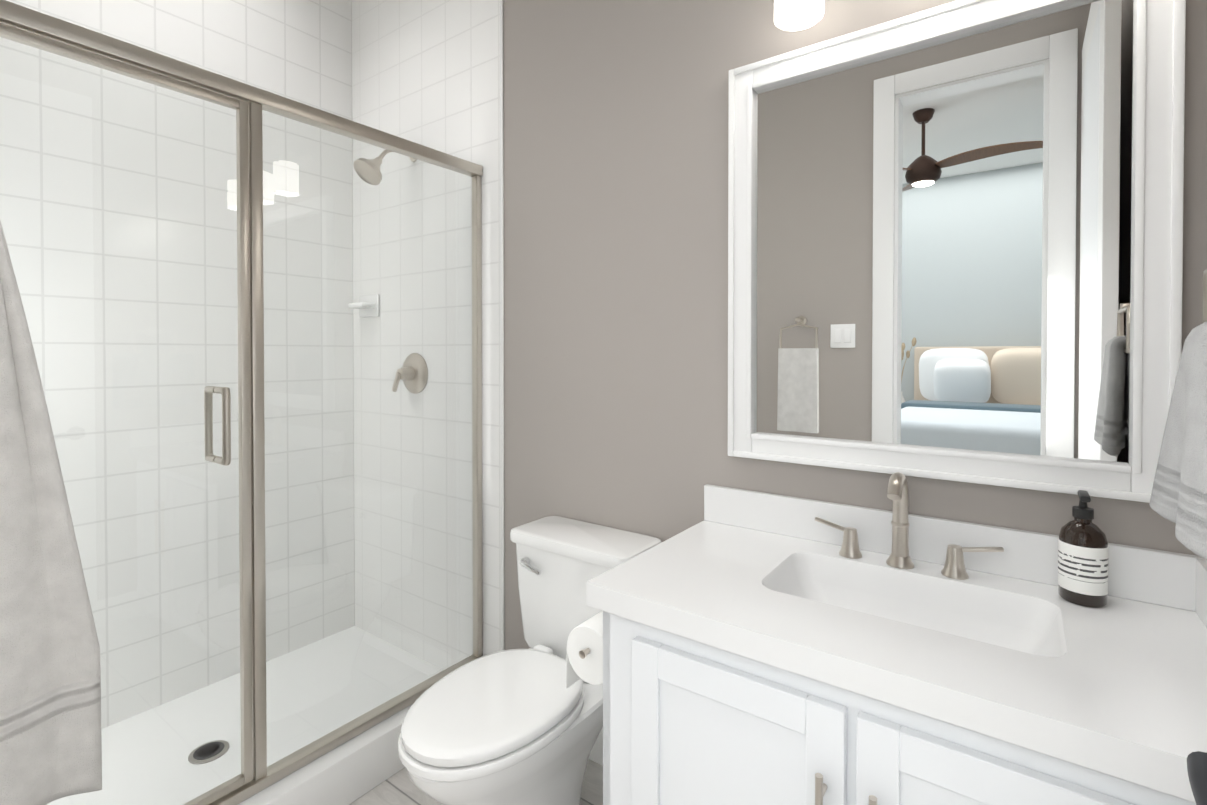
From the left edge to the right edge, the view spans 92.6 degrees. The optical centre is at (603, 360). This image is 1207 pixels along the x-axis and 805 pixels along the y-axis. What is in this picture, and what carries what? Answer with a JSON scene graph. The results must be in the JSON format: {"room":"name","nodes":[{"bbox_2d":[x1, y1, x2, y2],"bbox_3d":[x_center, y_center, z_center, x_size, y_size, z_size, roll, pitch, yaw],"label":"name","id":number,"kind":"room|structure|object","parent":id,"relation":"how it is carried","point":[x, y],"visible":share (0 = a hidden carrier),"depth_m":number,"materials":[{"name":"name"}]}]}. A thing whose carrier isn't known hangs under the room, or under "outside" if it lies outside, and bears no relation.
{"room":"bathroom","nodes":[
{"label":"bathroom","id":0,"kind":"room"},
{"bbox_2d":[0,221,101,804],"bbox_3d":[-1.205,0.267,1.103,0.112,1.303,0.360,0,1,36],"label":"towel","id":1,"kind":"object","parent":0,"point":[50,714],"visible":1,"depth_m":1.15,"materials":[{"name":"grey fabric"}]},
{"bbox_2d":[0,0,354,728],"bbox_3d":[-1.707,-0.240,2.086,0.120,3.100,1.640,0,1,36],"label":"tiled wall","id":2,"kind":"structure","parent":0,"point":[298,50],"depth_m":2.16,"materials":[{"name":"tile"}]},
{"bbox_2d":[352,0,500,669],"bbox_3d":[-0.789,-0.245,2.508,1.110,3.100,0.120,0,1,36],"label":"tiled wall","id":3,"kind":"structure","parent":0,"point":[426,73],"depth_m":2.39,"materials":[{"name":"tile"}]},
{"bbox_2d":[348,294,378,317],"bbox_3d":[-1.086,-0.246,2.602,0.150,0.100,0.074,0,1,36],"label":"shelf","id":4,"kind":"object","parent":3,"relation":"attached to","point":[371,301],"depth_m":2.60,"materials":[{"name":"white ceramic"}]},
{"bbox_2d":[353,149,416,184],"bbox_3d":[-0.874,-0.793,2.326,0.116,0.195,0.264,0,1,36],"label":"shower head","id":5,"kind":"object","parent":3,"relation":"attached to","point":[363,177],"depth_m":2.25},
{"bbox_2d":[392,353,427,393],"bbox_3d":[-0.822,0.057,2.407,0.172,0.172,0.088,0,1,36],"label":"shower valve","id":6,"kind":"object","parent":3,"relation":"attached to","point":[413,377],"depth_m":2.40,"materials":[{"name":"silver metal"}]},
{"bbox_2d":[349,759,602,804],"bbox_3d":[-0.477,1.349,1.288,3.070,0.060,1.760,0,1,36],"label":"floor","id":7,"kind":"structure","parent":0,"point":[400,787],"depth_m":1.75,"materials":[{"name":"beige tile"}]},
{"bbox_2d":[46,626,442,804],"bbox_3d":[-1.295,1.290,1.880,0.810,0.045,1.520,0,1,36],"label":"floor","id":8,"kind":"structure","parent":7,"relation":"on","point":[280,734],"depth_m":2.04,"materials":[{"name":"white plastic"}]},
{"bbox_2d":[188,740,228,763],"bbox_3d":[-1.275,1.264,1.865,0.110,0.006,0.110,0,1,36],"label":"shower drain","id":9,"kind":"object","parent":8,"relation":"on","point":[211,750],"depth_m":1.86,"materials":[{"name":"silver metal"}]},
{"bbox_2d":[238,703,413,804],"bbox_3d":[-0.910,1.241,1.600,0.140,0.150,1.520,0,1,36],"label":"shower curb","id":10,"kind":"object","parent":7,"relation":"on","point":[355,768],"depth_m":1.70,"materials":[{"name":"white ceramic"}]},
{"bbox_2d":[0,0,482,804],"bbox_3d":[-0.919,0.219,1.594,0.128,1.894,1.516,0,1,36],"label":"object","id":11,"kind":"object","parent":10,"relation":"on","point":[60,38],"visible":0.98,"depth_m":1.54,"materials":[{"name":"clear glass"}]},
{"bbox_2d":[398,516,661,804],"bbox_3d":[-0.212,0.927,1.572,0.455,0.779,0.730,0,1,36],"label":"toilet","id":12,"kind":"object","parent":7,"relation":"on","point":[515,727],"visible":0.81,"depth_m":1.49,"materials":[{"name":"white ceramic"}]},
{"bbox_2d":[587,484,1206,804],"bbox_3d":[0.531,0.841,1.123,1.008,0.960,0.590,0,1,36],"label":"bathroom vanity","id":13,"kind":"object","parent":7,"relation":"on","point":[760,648],"visible":1,"depth_m":1.02,"materials":[{"name":"white paint"}]},
{"bbox_2d":[566,611,602,687],"bbox_3d":[0.011,0.693,1.365,0.156,0.166,0.177,0,1,36],"label":"toilet paper roll","id":14,"kind":"object","parent":13,"relation":"attached to","point":[584,654],"visible":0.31,"depth_m":1.33,"materials":[{"name":"white paper"}]},
{"bbox_2d":[815,472,1003,579],"bbox_3d":[0.646,0.353,1.267,0.382,0.213,0.121,0,1,36],"label":"faucet","id":15,"kind":"object","parent":13,"relation":"on","point":[899,556],"visible":0.96,"depth_m":1.28,"materials":[{"name":"silver metal"}]},
{"bbox_2d":[1058,490,1107,607],"bbox_3d":[0.916,0.356,1.102,0.074,0.210,0.085,0,1,36],"label":"soap dispenser","id":16,"kind":"object","parent":13,"relation":"on","point":[1082,560],"visible":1,"depth_m":1.08,"materials":[{"name":"brown glass"}]},
{"bbox_2d":[503,0,1206,649],"bbox_3d":[0.453,-0.234,1.607,1.960,3.100,0.120,0,1,36],"label":"wall","id":17,"kind":"structure","parent":0,"point":[615,118],"depth_m":1.77,"materials":[{"name":"grey paint"}]},
{"bbox_2d":[500,0,504,650],"bbox_3d":[-0.373,-0.240,2.128,0.013,3.100,0.008,0,1,36],"label":"trim","id":18,"kind":"structure","parent":17,"relation":"attached to","point":[502,316],"depth_m":2.12,"materials":[{"name":"white ceramic"}]},
{"bbox_2d":[589,728,602,765],"bbox_3d":[0.385,1.251,1.591,1.790,0.130,0.015,0,1,36],"label":"baseboard","id":19,"kind":"structure","parent":17,"relation":"attached to","point":[596,754],"depth_m":1.87,"materials":[{"name":"white paint"}]},
{"bbox_2d":[774,0,823,30],"bbox_3d":[0.692,-0.925,1.239,0.640,0.240,0.180,0,1,36],"label":"sconce","id":20,"kind":"object","parent":17,"relation":"attached to","point":[793,15],"visible":1,"depth_m":1.35,"materials":[{"name":"white glass"}]},
{"bbox_2d":[728,0,1185,502],"bbox_3d":[0.707,-0.259,1.323,0.884,1.045,0.040,0,1,36],"label":"mirror","id":21,"kind":"object","parent":17,"relation":"attached to","point":[955,240],"visible":0.94,"depth_m":1.26,"materials":[{"name":"mirror"}]},
{"bbox_2d":[1187,751,1206,804],"bbox_3d":[0.376,0.058,0.220,0.113,2.523,0.792,0,1,36],"label":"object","id":22,"kind":"structure","parent":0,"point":[1197,767],"depth_m":0.49,"materials":[{"name":"black metal"}]},
{"bbox_3d":[0.682,-0.220,0.355,0.120,3.100,1.640,0,1,36],"label":"wall","id":23,"kind":"structure","parent":0,"visible":0},
{"bbox_2d":[1149,270,1206,559],"bbox_3d":[0.793,0.060,0.722,0.125,0.411,0.341,0,1,36],"label":"towel","id":24,"kind":"object","parent":23,"relation":"attached to","point":[1179,494],"visible":1,"depth_m":0.71,"materials":[{"name":"grey fabric"}]}
]}

